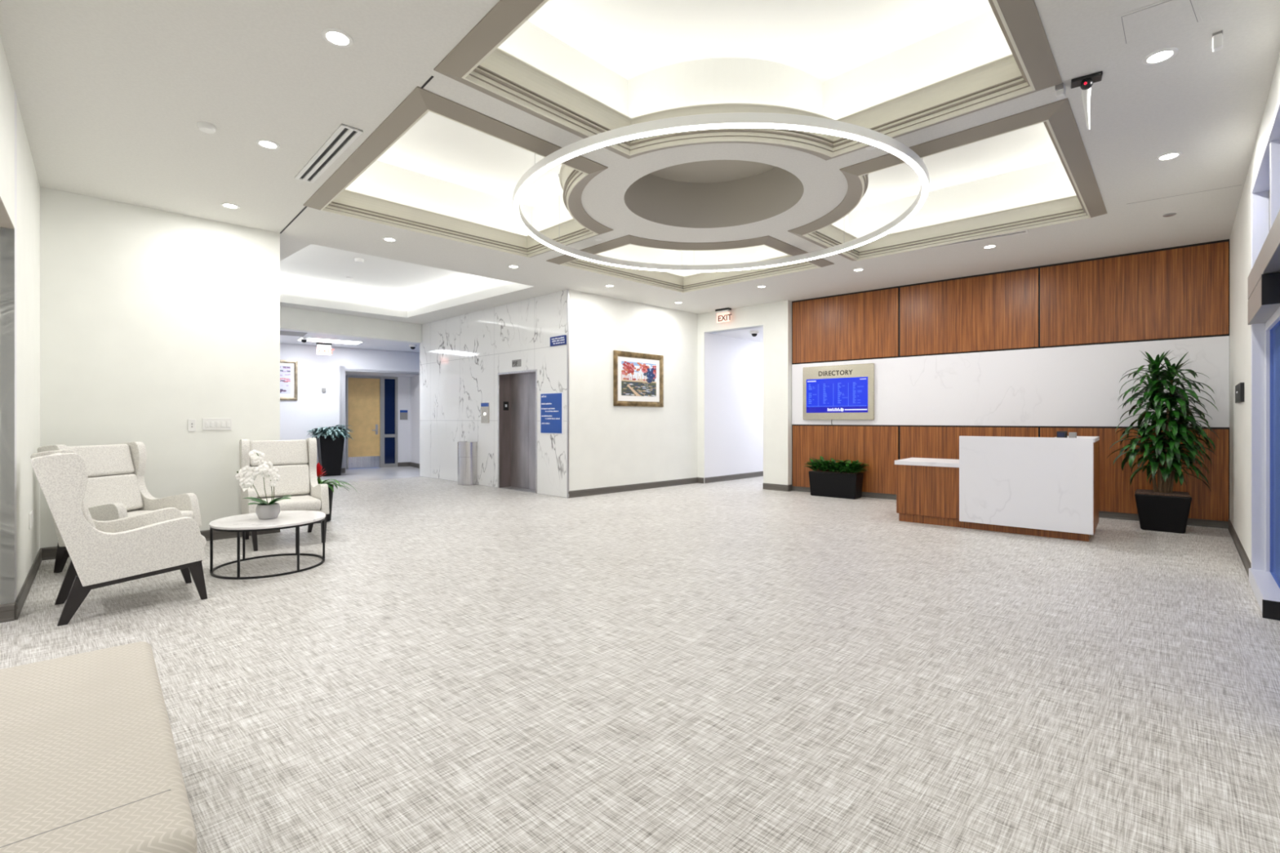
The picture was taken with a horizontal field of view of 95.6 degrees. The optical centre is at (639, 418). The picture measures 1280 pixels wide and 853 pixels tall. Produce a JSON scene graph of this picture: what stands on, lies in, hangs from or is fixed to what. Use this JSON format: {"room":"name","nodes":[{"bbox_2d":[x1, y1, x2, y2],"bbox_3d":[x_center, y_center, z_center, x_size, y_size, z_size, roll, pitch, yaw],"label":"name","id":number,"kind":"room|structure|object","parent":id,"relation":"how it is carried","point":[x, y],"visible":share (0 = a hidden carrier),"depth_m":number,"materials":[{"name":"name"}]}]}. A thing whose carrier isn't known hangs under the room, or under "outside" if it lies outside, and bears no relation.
{"room":"lobby","nodes":[
{"label":"lobby","id":0,"kind":"room"},
{"bbox_2d":[0,196,14,229],"bbox_3d":[-3.343,-1.194,2.133,1.200,0.007,3.000,0,0,-43],"label":"ceiling","id":1,"kind":"structure","parent":0,"point":[5,220],"depth_m":3.44,"materials":[{"name":"beige paint"}]},
{"bbox_2d":[0,35,39,604],"bbox_3d":[-3.659,-0.403,3.266,0.121,3.330,5.089,0,0,-43],"label":"wall","id":2,"kind":"structure","parent":0,"point":[28,187],"depth_m":4.01,"materials":[{"name":"paint"}]},
{"bbox_2d":[0,602,14,622],"bbox_3d":[-4.360,1.207,3.226,1.200,0.110,0.014,0,0,-43],"label":"baseboard","id":3,"kind":"object","parent":2,"relation":"attached to","point":[6,611],"visible":1,"depth_m":3.61,"materials":[{"name":"grey rubber"}]},
{"bbox_2d":[0,91,16,604],"bbox_3d":[-4.405,-0.403,3.275,1.200,3.330,0.120,0,0,-43],"label":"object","id":4,"kind":"structure","parent":2,"relation":"attached to","point":[14,531],"depth_m":3.62,"materials":[{"name":"white paint"}]},
{"bbox_2d":[14,547,42,619],"bbox_3d":[-4.631,1.207,4.410,0.014,0.110,2.090,0,0,-43],"label":"baseboard","id":5,"kind":"structure","parent":2,"relation":"attached to","point":[22,596],"depth_m":4.16,"materials":[{"name":"grey rubber"}]},
{"bbox_2d":[40,186,279,547],"bbox_3d":[-4.724,-0.403,5.863,1.861,3.330,0.120,0,0,-44],"label":"wall","id":6,"kind":"structure","parent":0,"point":[153,322],"depth_m":5.74,"materials":[{"name":"paint"}]},
{"bbox_2d":[40,529,279,560],"bbox_3d":[-4.677,1.207,5.815,1.861,0.110,0.016,0,0,-44],"label":"baseboard","id":7,"kind":"structure","parent":6,"relation":"attached to","point":[49,553],"depth_m":6.04,"materials":[{"name":"grey rubber"}]},
{"bbox_2d":[187,419,195,431],"bbox_3d":[-4.572,0.065,5.919,0.065,0.122,0.010,0,0,-44],"label":"power outlet","id":8,"kind":"object","parent":6,"relation":"attached to","point":[191,423],"visible":1,"depth_m":5.92,"materials":[{"name":"white plastic"}]},
{"bbox_2d":[202,417,231,430],"bbox_3d":[-4.420,0.054,6.065,0.251,0.125,0.014,0,0,-44],"label":"light switch panel","id":9,"kind":"object","parent":6,"relation":"attached to","point":[208,424],"visible":1,"depth_m":6.06,"materials":[{"name":"white plastic"}]},
{"bbox_2d":[317,484,333,523],"bbox_3d":[-3.930,1.042,7.120,0.300,0.440,0.300,0,0,0],"label":"pot","id":10,"kind":"object","parent":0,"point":[330,491],"depth_m":7.11,"materials":[{"name":"white"}]},
{"bbox_2d":[339,365,345,468],"bbox_3d":[-7.277,0.012,13.974,0.120,2.500,1.050,0,0,-37],"label":"wall","id":11,"kind":"structure","parent":0,"point":[342,367],"depth_m":13.57,"materials":[{"name":"white paint"}]},
{"bbox_2d":[280,343,419,467],"bbox_3d":[-6.650,-0.203,13.869,7.756,2.930,0.121,0,0,-37],"label":"wall","id":12,"kind":"structure","parent":0,"point":[314,408],"depth_m":13.31,"materials":[{"name":"white paint"}]},
{"bbox_2d":[280,360,297,400],"bbox_3d":[-7.949,-0.858,12.773,0.706,0.889,0.036,0,0,-38],"label":"framed picture","id":13,"kind":"object","parent":12,"relation":"attached to","point":[288,368],"visible":0.38,"depth_m":12.89,"materials":[{"name":"paper"}]},
{"bbox_2d":[280,365,290,394],"bbox_3d":[-7.953,-0.865,12.779,0.446,0.629,0.002,0,0,-38],"label":"painting","id":14,"kind":"object","parent":13,"relation":"attached to","point":[285,371],"depth_m":12.85},
{"bbox_2d":[280,329,419,352],"bbox_3d":[-7.891,-1.673,12.333,10.218,0.001,9.334,0,0,0],"label":"ceiling","id":15,"kind":"structure","parent":0,"point":[368,344],"depth_m":12.82,"materials":[{"name":"white paint"}]},
{"bbox_2d":[280,330,306,336],"bbox_3d":[-6.883,-1.669,11.327,0.600,0.006,0.600,0,0,-37],"label":"ceiling vent","id":16,"kind":"object","parent":15,"relation":"in","point":[282,332],"visible":0.64,"depth_m":11.31,"materials":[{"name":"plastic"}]},
{"bbox_2d":[315,342,333,355],"bbox_3d":[-6.974,-1.548,12.846,0.344,0.250,0.100,0,0,-30],"label":"exit sign","id":17,"kind":"object","parent":15,"relation":"hanging from","point":[325,348],"visible":1,"depth_m":12.82,"materials":[{"name":"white plastic"}]},
{"bbox_2d":[296,337,363,344],"bbox_3d":[-6.641,-1.669,12.440,1.200,0.009,0.600,0,0,-37],"label":"recessed light","id":18,"kind":"object","parent":15,"relation":"in","point":[314,340],"visible":0.96,"depth_m":12.49,"materials":[{"name":"white plastic"}]},
{"bbox_2d":[280,306,422,343],"bbox_3d":[-6.835,-1.868,10.548,0.200,0.400,5.948,0,0,42],"label":"ceiling bulkhead","id":19,"kind":"structure","parent":0,"point":[294,319],"depth_m":11.53,"materials":[{"name":"paint"}]},
{"bbox_2d":[316,466,420,484],"bbox_3d":[-6.990,1.262,12.500,12.019,0.001,11.000,0,0,0],"label":"floor","id":20,"kind":"structure","parent":0,"point":[360,474],"depth_m":13.13,"materials":[{"name":"carpet"}]},
{"bbox_2d":[306,424,352,476],"bbox_3d":[-6.927,0.692,12.945,0.951,1.128,0.919,0,0,-37],"label":"planter","id":21,"kind":"object","parent":20,"relation":"on","point":[330,440],"visible":0.99,"depth_m":12.80,"materials":[{"name":"black plastic"}]},
{"bbox_2d":[345,374,410,469],"bbox_3d":[-6.230,0.012,15.502,3.600,2.500,0.101,0,0,-37],"label":"wall","id":22,"kind":"structure","parent":0,"point":[403,383],"depth_m":15.40,"materials":[{"name":"white paint"}]},
{"bbox_2d":[346,375,397,469],"bbox_3d":[-6.895,0.082,14.949,1.227,2.360,0.167,0,0,-37],"label":"hall door","id":23,"kind":"structure","parent":22,"relation":"in","point":[371,402],"depth_m":14.93,"materials":[{"name":"yellow wood"}]},
{"bbox_2d":[345,368,419,377],"bbox_3d":[-5.688,-1.148,15.287,4.000,0.060,1.200,0,0,-37],"label":"ceiling","id":24,"kind":"structure","parent":0,"point":[376,373],"depth_m":14.34,"materials":[{"name":"white paint"}]},
{"bbox_2d":[280,244,533,317],"bbox_3d":[-4.325,-2.293,9.355,4.717,0.450,3.453,0,0,42],"label":"ceiling","id":25,"kind":"structure","parent":0,"point":[314,275],"depth_m":10.49,"materials":[{"name":"white paint"}]},
{"bbox_2d":[410,375,419,463],"bbox_3d":[-5.711,0.012,15.049,0.120,2.500,1.250,0,0,-38],"label":"wall","id":26,"kind":"structure","parent":0,"point":[415,380],"depth_m":15.18,"materials":[{"name":"white paint"}]},
{"bbox_2d":[419,288,568,497],"bbox_3d":[-2.896,-0.403,11.119,5.108,3.330,0.300,0,0,44],"label":"wall","id":27,"kind":"structure","parent":0,"point":[462,357],"depth_m":10.91,"materials":[{"name":"stone"}]},
{"bbox_2d":[480,402,488,422],"bbox_3d":[-2.919,-0.113,10.918,0.265,0.376,0.022,0,0,44],"label":"panel","id":28,"kind":"object","parent":27,"relation":"attached to","point":[484,406],"visible":1,"depth_m":10.90,"materials":[{"name":"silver metal"}]},
{"bbox_2d":[497,368,537,493],"bbox_3d":[-2.064,0.211,10.336,1.193,2.101,0.328,0,0,44],"label":"elevator","id":29,"kind":"object","parent":27,"relation":"attached to","point":[517,390],"visible":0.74,"depth_m":10.61,"materials":[{"name":"metal"}]},
{"bbox_2d":[540,392,563,434],"bbox_3d":[-1.453,-0.092,9.528,0.592,0.670,0.017,0,0,44],"label":"sign","id":30,"kind":"object","parent":27,"relation":"attached to","point":[551,403],"visible":1,"depth_m":9.50,"materials":[{"name":"blue plastic"}]},
{"bbox_2d":[550,334,566,346],"bbox_3d":[-1.328,-1.268,9.405,0.403,0.149,0.021,0,0,43],"label":"sign","id":31,"kind":"object","parent":27,"relation":"attached to","point":[561,340],"visible":1,"depth_m":9.38,"materials":[{"name":"blue"}]},
{"bbox_2d":[567,289,568,497],"bbox_3d":[-1.148,-0.398,9.250,0.024,3.320,0.024,0,0,-45],"label":"trim","id":32,"kind":"structure","parent":27,"relation":"attached to","point":[567,290],"depth_m":9.24,"materials":[{"name":"silver metal"}]},
{"bbox_2d":[568,288,697,490],"bbox_3d":[-0.110,-0.403,10.458,3.172,3.330,0.300,0,0,-44],"label":"wall","id":33,"kind":"structure","parent":0,"point":[610,445],"depth_m":10.14,"materials":[{"name":"paint"}]},
{"bbox_2d":[568,477,697,497],"bbox_3d":[-0.001,1.207,10.345,3.172,0.110,0.016,0,0,-44],"label":"baseboard","id":34,"kind":"structure","parent":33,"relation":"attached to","point":[593,491],"depth_m":10.17,"materials":[{"name":"grey rubber"}]},
{"bbox_2d":[613,350,663,407],"bbox_3d":[-0.008,-0.695,10.322,1.212,0.951,0.038,0,0,-44],"label":"framed picture","id":35,"kind":"object","parent":33,"relation":"attached to","point":[637,378],"visible":1,"depth_m":10.28,"materials":[{"name":"gold metal"}]},
{"bbox_2d":[621,360,656,396],"bbox_3d":[-0.011,-0.704,10.325,0.858,0.596,0.005,0,0,-44],"label":"painting","id":36,"kind":"object","parent":35,"relation":"attached to","point":[638,378],"depth_m":10.32,"materials":[{"name":"multicoloured paper"}]},
{"bbox_2d":[0,475,1279,852],"bbox_3d":[-0.500,1.262,7.000,21.000,0.001,22.000,0,0,0],"label":"floor","id":37,"kind":"structure","parent":0,"point":[738,665],"depth_m":2.83,"materials":[{"name":"grey carpet"}]},
{"bbox_2d":[0,641,197,852],"bbox_3d":[-1.565,1.034,1.433,0.620,0.456,1.376,0,0,-43],"label":"upholstered bench","id":38,"kind":"object","parent":37,"relation":"on","point":[90,763],"visible":1,"depth_m":1.37,"materials":[{"name":"fabric"}]},
{"bbox_2d":[30,448,207,626],"bbox_3d":[-3.548,0.736,3.971,0.690,1.052,0.862,0,0,44],"label":"wingback armchair","id":39,"kind":"object","parent":37,"relation":"on","point":[102,553],"visible":1,"depth_m":3.69,"materials":[{"name":"fabric"}]},
{"bbox_2d":[81,498,95,528],"bbox_3d":[-3.684,0.661,3.828,0.542,0.321,0.156,0,0,44],"label":"cushion","id":40,"kind":"object","parent":39,"relation":"on","point":[85,510],"depth_m":3.66,"materials":[{"name":"fabric"}]},
{"bbox_2d":[127,510,195,519],"bbox_3d":[-4.326,0.877,4.984,0.619,0.119,0.544,0,0,10],"label":"seat cushion","id":41,"kind":"object","parent":39,"relation":"on","point":[191,513],"depth_m":5.15,"materials":[{"name":"fabric"}]},
{"bbox_2d":[36,441,201,573],"bbox_3d":[-4.446,0.736,5.004,0.862,1.052,0.690,0,0,10],"label":"wingback armchair","id":42,"kind":"object","parent":37,"relation":"on","point":[116,487],"visible":0.42,"depth_m":5.12,"materials":[{"name":"fabric"}]},
{"bbox_2d":[67,444,134,477],"bbox_3d":[-4.725,0.365,5.053,0.138,0.273,0.542,0,0,10],"label":"cushion","id":43,"kind":"object","parent":42,"relation":"on","point":[115,460],"depth_m":5.10,"materials":[{"name":"fabric"}]},
{"bbox_2d":[84,473,142,511],"bbox_3d":[-4.640,0.661,5.038,0.156,0.321,0.542,0,0,10],"label":"cushion","id":44,"kind":"object","parent":42,"relation":"on","point":[126,489],"depth_m":5.09,"materials":[{"name":"fabric"}]},
{"bbox_2d":[208,510,325,579],"bbox_3d":[-3.170,1.056,4.970,0.840,0.412,0.840,0,0,-20],"label":"round table","id":45,"kind":"object","parent":37,"relation":"on","point":[242,523],"visible":0.87,"depth_m":4.78,"materials":[{"name":"stone"}]},
{"bbox_2d":[235,449,291,519],"bbox_3d":[-3.200,0.556,4.930,0.429,0.588,0.299,0,0,-26],"label":"potted orchid","id":46,"kind":"object","parent":45,"relation":"on","point":[264,510],"visible":1,"depth_m":4.94,"materials":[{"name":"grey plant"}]},
{"bbox_2d":[239,437,328,551],"bbox_3d":[-3.717,0.736,6.050,0.690,1.052,0.862,0,0,-40],"label":"wingback armchair","id":47,"kind":"object","parent":37,"relation":"on","point":[295,460],"visible":0.63,"depth_m":6.17,"materials":[{"name":"fabric"}]},
{"bbox_2d":[249,439,308,466],"bbox_3d":[-3.898,0.365,6.268,0.542,0.273,0.138,0,0,-40],"label":"cushion","id":48,"kind":"object","parent":47,"relation":"on","point":[282,453],"depth_m":6.26,"materials":[{"name":"fabric"}]},
{"bbox_2d":[250,464,310,497],"bbox_3d":[-3.843,0.661,6.202,0.542,0.321,0.156,0,0,-40],"label":"cushion","id":49,"kind":"object","parent":47,"relation":"on","point":[295,479],"depth_m":6.21,"materials":[{"name":"fabric"}]},
{"bbox_2d":[257,495,321,511],"bbox_3d":[-3.639,0.877,5.957,0.544,0.119,0.619,0,0,-40],"label":"seat cushion","id":50,"kind":"object","parent":47,"relation":"on","point":[308,503],"depth_m":5.84,"materials":[{"name":"fabric"}]},
{"bbox_2d":[316,462,357,523],"bbox_3d":[-3.829,0.895,7.057,0.861,0.735,0.643,0,0,25],"label":"bromeliad","id":51,"kind":"object","parent":37,"relation":"on","point":[331,486],"visible":0.41,"depth_m":7.11,"materials":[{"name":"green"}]},
{"bbox_2d":[316,462,326,477],"bbox_3d":[-3.940,0.625,7.124,0.186,0.195,0.167,0,0,44],"label":"flower","id":52,"kind":"object","parent":51,"relation":"on","point":[319,471],"depth_m":7.10,"materials":[{"name":"red plant"}]},
{"bbox_2d":[457,440,477,485],"bbox_3d":[-3.312,0.850,11.210,0.412,0.825,0.412,0,0,0],"label":"waste bin","id":53,"kind":"object","parent":37,"relation":"on","point":[467,451],"visible":0.85,"depth_m":11.03,"materials":[{"name":"metal"}]},
{"bbox_2d":[804,456,869,499],"bbox_3d":[3.179,0.944,9.425,1.107,0.636,0.690,0,0,41],"label":"planter","id":54,"kind":"object","parent":37,"relation":"on","point":[831,482],"visible":1,"depth_m":9.29,"materials":[{"name":"black plastic"}]},
{"bbox_2d":[894,435,1099,541],"bbox_3d":[4.206,0.730,6.904,1.943,1.065,1.040,0,0,41],"label":"reception desk","id":55,"kind":"object","parent":37,"relation":"on","point":[1039,486],"visible":0.98,"depth_m":6.37,"materials":[{"name":"white stone"}]},
{"bbox_2d":[894,457,959,467],"bbox_3d":[3.646,0.537,7.194,0.717,0.050,0.730,0,0,41],"label":"countertop","id":56,"kind":"structure","parent":55,"relation":"on","point":[953,463],"depth_m":7.00,"materials":[{"name":"stone"}]},
{"bbox_2d":[1056,431,1076,437],"bbox_3d":[4.550,0.197,6.186,0.170,0.130,0.083,0,0,41],"label":"desk telephone","id":57,"kind":"object","parent":55,"relation":"on","point":[1059,433],"visible":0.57,"depth_m":6.17,"materials":[{"name":"black plastic"}]},
{"bbox_2d":[1055,435,1099,442],"bbox_3d":[4.822,0.222,6.406,0.360,0.040,0.995,0,0,41],"label":"countertop","id":58,"kind":"structure","parent":55,"relation":"on","point":[1095,438],"depth_m":6.34,"materials":[{"name":"stone"}]},
{"bbox_2d":[1106,350,1219,533],"bbox_3d":[5.950,0.230,6.630,0.972,2.064,0.747,0,0,41],"label":"plant","id":59,"kind":"object","parent":37,"relation":"on","point":[1161,508],"visible":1,"depth_m":6.51,"materials":[{"name":"green plant"}]},
{"bbox_2d":[0,0,1279,333],"bbox_3d":[0.000,-2.068,6.000,24.000,0.001,22.000,0,0,0],"label":"ceiling","id":60,"kind":"structure","parent":0,"point":[112,95],"depth_m":4.07,"materials":[{"name":"paint"}]},
{"bbox_2d":[196,121,216,133],"bbox_3d":[-3.055,-2.050,4.091,0.110,0.036,0.110,0,0,0],"label":"smoke detector","id":61,"kind":"object","parent":60,"relation":"attached to","point":[206,127],"visible":1,"depth_m":4.07,"materials":[{"name":"white plastic"}]},
{"bbox_2d":[255,138,279,149],"bbox_3d":[-2.800,-2.065,4.365,0.156,0.006,0.156,0,0,0],"label":"recessed light","id":62,"kind":"object","parent":60,"relation":"in","point":[266,144],"visible":1,"depth_m":4.36,"materials":[{"name":"white plastic"}]},
{"bbox_2d":[294,124,363,183],"bbox_3d":[-2.471,-2.062,4.563,0.141,0.013,1.252,0,0,-44],"label":"ceiling vent","id":63,"kind":"object","parent":60,"relation":"in","point":[344,135],"visible":1,"depth_m":4.49,"materials":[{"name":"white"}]},
{"bbox_2d":[321,27,353,47],"bbox_3d":[-1.641,-2.065,3.147,0.156,0.006,0.156,0,0,0],"label":"recessed light","id":64,"kind":"object","parent":60,"relation":"in","point":[337,37],"visible":1,"depth_m":3.14,"materials":[{"name":"white plastic"}]},
{"bbox_2d":[546,235,834,267],"bbox_3d":[0.680,-2.042,7.647,2.644,0.053,2.750,0,0,44],"label":"molding","id":65,"kind":"structure","parent":60,"relation":"attached to","point":[769,241],"depth_m":6.83,"materials":[{"name":"beige paint"}]},
{"bbox_2d":[715,307,731,323],"bbox_3d":[1.581,-1.943,10.889,0.344,0.250,0.100,0,0,42],"label":"exit sign","id":66,"kind":"object","parent":60,"relation":"hanging from","point":[722,314],"visible":1,"depth_m":10.88,"materials":[{"name":"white plastic"}]},
{"bbox_2d":[915,229,1028,251],"bbox_3d":[3.794,-2.062,6.708,1.155,0.013,0.149,0,0,37],"label":"ceiling vent","id":67,"kind":"object","parent":60,"relation":"in","point":[1022,232],"visible":0.49,"depth_m":6.62,"materials":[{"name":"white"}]},
{"bbox_2d":[1055,82,1066,100],"bbox_3d":[2.612,-2.033,3.603,0.075,0.070,0.044,0,0,-43],"label":"sensor","id":68,"kind":"object","parent":60,"relation":"attached to","point":[1060,89],"visible":1,"depth_m":3.59,"materials":[{"name":"white plastic"}]},
{"bbox_2d":[1071,71,1102,130],"bbox_3d":[2.709,-1.913,3.520,0.150,0.310,0.099,0,0,35],"label":"ceiling sensor","id":69,"kind":"object","parent":60,"relation":"attached to","point":[1086,82],"visible":1,"depth_m":3.51,"materials":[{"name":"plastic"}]},
{"bbox_2d":[1116,0,1202,46],"bbox_3d":[2.688,-2.066,2.999,0.319,0.005,0.362,0,0,44],"label":"access panel","id":70,"kind":"object","parent":60,"relation":"attached to","point":[1164,16],"visible":1,"depth_m":3.00,"materials":[{"name":"paint"}]},
{"bbox_2d":[1142,47,1178,65],"bbox_3d":[2.964,-2.065,3.306,0.156,0.006,0.156,0,0,0],"label":"recessed light","id":71,"kind":"object","parent":60,"relation":"in","point":[1161,55],"visible":1,"depth_m":3.30,"materials":[{"name":"white plastic"}]},
{"bbox_2d":[1155,151,1182,160],"bbox_3d":[4.161,-2.065,4.564,0.156,0.006,0.156,0,0,0],"label":"recessed light","id":72,"kind":"object","parent":60,"relation":"in","point":[1172,155],"visible":1,"depth_m":4.56,"materials":[{"name":"white plastic"}]},
{"bbox_2d":[1212,30,1222,52],"bbox_3d":[3.101,-2.026,3.114,0.050,0.085,0.040,0,0,-43],"label":"sensor","id":73,"kind":"object","parent":60,"relation":"attached to","point":[1217,37],"visible":1,"depth_m":3.10,"materials":[{"name":"white plastic"}]},
{"bbox_2d":[345,0,1012,235],"bbox_3d":[-0.396,-2.463,4.476,5.828,0.550,3.077,0,0,44],"label":"ceiling","id":74,"kind":"structure","parent":0,"point":[835,60],"depth_m":4.37,"materials":[{"name":"white paint"}]},
{"bbox_2d":[302,86,613,257],"bbox_3d":[-1.373,-2.131,5.523,2.690,0.234,2.738,0,0,-44],"label":"crown molding","id":75,"kind":"structure","parent":74,"relation":"attached to","point":[348,203],"depth_m":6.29,"materials":[{"name":"beige paint"}]},
{"bbox_2d":[433,0,1062,160],"bbox_3d":[0.658,-2.131,3.425,2.707,0.234,2.879,0,0,44],"label":"crown molding","id":76,"kind":"structure","parent":74,"relation":"attached to","point":[499,72],"depth_m":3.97,"materials":[{"name":"beige paint"}]},
{"bbox_2d":[596,244,787,276],"bbox_3d":[0.680,-2.463,7.649,2.786,0.550,2.893,0,0,44],"label":"ceiling","id":77,"kind":"structure","parent":0,"point":[629,252],"depth_m":8.95,"materials":[{"name":"white paint"}]},
{"bbox_2d":[560,243,821,293],"bbox_3d":[0.680,-2.131,7.647,2.644,0.234,2.750,0,0,44],"label":"crown molding","id":78,"kind":"structure","parent":77,"relation":"attached to","point":[661,279],"depth_m":8.49,"materials":[{"name":"beige paint"}]},
{"bbox_2d":[624,160,804,228],"bbox_3d":[0.680,-2.313,5.460,1.660,0.490,1.660,0,0,0],"label":"ceiling","id":79,"kind":"structure","parent":0,"point":[712,193],"depth_m":6.12,"materials":[{"name":"beige paint"}]},
{"bbox_2d":[704,332,763,477],"bbox_3d":[3.346,-0.218,13.504,5.979,2.960,0.120,0,0,-45],"label":"wall","id":80,"kind":"structure","parent":0,"point":[734,366],"depth_m":12.00,"materials":[{"name":"white paint"}]},
{"bbox_2d":[704,471,763,483],"bbox_3d":[3.394,1.207,13.457,5.979,0.110,0.016,0,0,-45],"label":"baseboard","id":81,"kind":"structure","parent":80,"relation":"attached to","point":[740,476],"depth_m":12.00,"materials":[{"name":"grey rubber"}]},
{"bbox_2d":[709,326,763,342],"bbox_3d":[3.878,-1.688,13.014,5.625,0.001,5.528,0,0,0],"label":"ceiling","id":82,"kind":"structure","parent":0,"point":[744,334],"depth_m":11.57,"materials":[{"name":"white paint"}]},
{"bbox_2d":[697,300,787,484],"bbox_3d":[1.912,-0.403,10.833,1.974,3.330,0.160,0,0,43],"label":"wall pier","id":83,"kind":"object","parent":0,"point":[773,317],"visible":0.88,"depth_m":10.36,"materials":[{"name":"paint"}]},
{"bbox_2d":[787,300,791,484],"bbox_3d":[2.589,-0.403,10.185,0.100,3.330,0.139,0,0,44],"label":"wall","id":84,"kind":"structure","parent":0,"point":[789,303],"depth_m":10.14,"materials":[{"name":"paint"}]},
{"bbox_2d":[762,483,787,491],"bbox_3d":[2.392,1.207,10.264,0.493,0.110,0.014,0,0,43],"label":"baseboard","id":85,"kind":"structure","parent":84,"relation":"attached to","point":[766,486],"depth_m":10.25,"materials":[{"name":"grey rubber"}]},
{"bbox_2d":[831,122,1075,238],"bbox_3d":[2.759,-2.463,5.671,2.766,0.550,2.986,0,0,43],"label":"ceiling","id":86,"kind":"structure","parent":0,"point":[1021,167],"depth_m":6.49,"materials":[{"name":"white paint"}]},
{"bbox_2d":[512,112,929,272],"bbox_3d":[0.690,-2.307,5.570,3.740,0.859,3.740,0,0,0],"label":"pendant","id":87,"kind":"object","parent":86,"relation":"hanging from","point":[726,120],"visible":0.93,"depth_m":4.13,"materials":[{"name":"white plastic"}]},
{"bbox_2d":[787,97,1106,261],"bbox_3d":[2.760,-2.131,5.671,2.624,0.234,2.844,0,0,43],"label":"crown molding","id":88,"kind":"structure","parent":86,"relation":"attached to","point":[1073,208],"depth_m":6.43,"materials":[{"name":"beige paint"}]},
{"bbox_2d":[791,239,1229,519],"bbox_3d":[4.766,-0.403,8.480,5.416,3.330,0.120,0,0,41],"label":"wall","id":89,"kind":"structure","parent":0,"point":[1226,240],"depth_m":7.96,"materials":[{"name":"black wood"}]},
{"bbox_2d":[792,288,897,363],"bbox_3d":[3.351,-1.506,9.602,1.762,1.063,0.022,0,0,41],"label":"wood panel","id":90,"kind":"object","parent":89,"relation":"attached to","point":[860,326],"visible":1,"depth_m":9.54,"materials":[{"name":"brown wood"}]},
{"bbox_2d":[792,425,897,494],"bbox_3d":[3.351,0.648,9.602,1.762,1.058,0.022,0,0,41],"label":"wood panel","id":91,"kind":"object","parent":89,"relation":"attached to","point":[877,446],"visible":0.71,"depth_m":9.46,"materials":[{"name":"brown wood"}]},
{"bbox_2d":[899,268,1038,355],"bbox_3d":[4.716,-1.506,8.429,1.779,1.063,0.023,0,0,41],"label":"wood panel","id":92,"kind":"object","parent":89,"relation":"attached to","point":[999,311],"visible":1,"depth_m":8.37,"materials":[{"name":"brown wood"}]},
{"bbox_2d":[899,426,1038,459],"bbox_3d":[4.716,0.648,8.429,1.779,1.058,0.023,0,0,41],"label":"wood panel","id":93,"kind":"object","parent":89,"relation":"attached to","point":[935,442],"visible":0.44,"depth_m":8.62,"materials":[{"name":"brown wood"}]},
{"bbox_2d":[791,484,1228,528],"bbox_3d":[4.722,1.207,8.430,5.416,0.110,0.016,0,0,41],"label":"baseboard","id":94,"kind":"structure","parent":89,"relation":"attached to","point":[1191,522],"depth_m":7.29,"materials":[{"name":"grey rubber"}]},
{"bbox_2d":[791,336,1229,427],"bbox_3d":[4.721,-0.428,8.425,5.405,1.050,0.022,0,0,41],"label":"stone panel","id":95,"kind":"object","parent":89,"relation":"attached to","point":[1080,385],"visible":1,"depth_m":7.90,"materials":[{"name":"stone"}]},
{"bbox_2d":[803,363,874,425],"bbox_3d":[3.273,-0.391,9.621,1.195,0.992,0.054,0,0,41],"label":"display","id":96,"kind":"object","parent":95,"relation":"attached to","point":[840,392],"visible":1,"depth_m":9.57,"materials":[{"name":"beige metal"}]},
{"bbox_2d":[1040,241,1228,346],"bbox_3d":[6.086,-1.506,7.251,1.791,1.063,0.022,0,0,41],"label":"wood panel","id":97,"kind":"object","parent":89,"relation":"attached to","point":[1180,292],"visible":1,"depth_m":7.17,"materials":[{"name":"brown wood"}]},
{"bbox_2d":[1040,427,1228,521],"bbox_3d":[6.086,0.648,7.251,1.791,1.058,0.022,0,0,41],"label":"wood panel","id":98,"kind":"object","parent":89,"relation":"attached to","point":[1116,493],"visible":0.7,"depth_m":7.14,"materials":[{"name":"brown wood"}]},
{"bbox_2d":[1229,53,1279,561],"bbox_3d":[4.444,-0.403,4.064,0.141,3.330,6.998,0,0,43],"label":"wall","id":99,"kind":"structure","parent":0,"point":[1240,237],"depth_m":5.38,"materials":[{"name":"paint"}]},
{"bbox_2d":[1227,519,1250,577],"bbox_3d":[5.755,1.207,5.581,0.014,0.110,2.991,0,0,43],"label":"baseboard","id":100,"kind":"structure","parent":99,"relation":"attached to","point":[1246,562],"depth_m":5.35,"materials":[{"name":"grey rubber"}]},
{"bbox_2d":[1235,382,1244,403],"bbox_3d":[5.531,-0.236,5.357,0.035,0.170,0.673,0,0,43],"label":"card reader","id":101,"kind":"object","parent":99,"relation":"attached to","point":[1239,388],"visible":1,"depth_m":5.18,"materials":[{"name":"black plastic"}]},
{"bbox_2d":[1247,93,1279,620],"bbox_3d":[3.718,-0.263,3.310,0.174,3.050,3.109,0,0,43],"label":"entrance door","id":102,"kind":"structure","parent":99,"relation":"in","point":[1264,277],"depth_m":4.24,"materials":[{"name":"white"}]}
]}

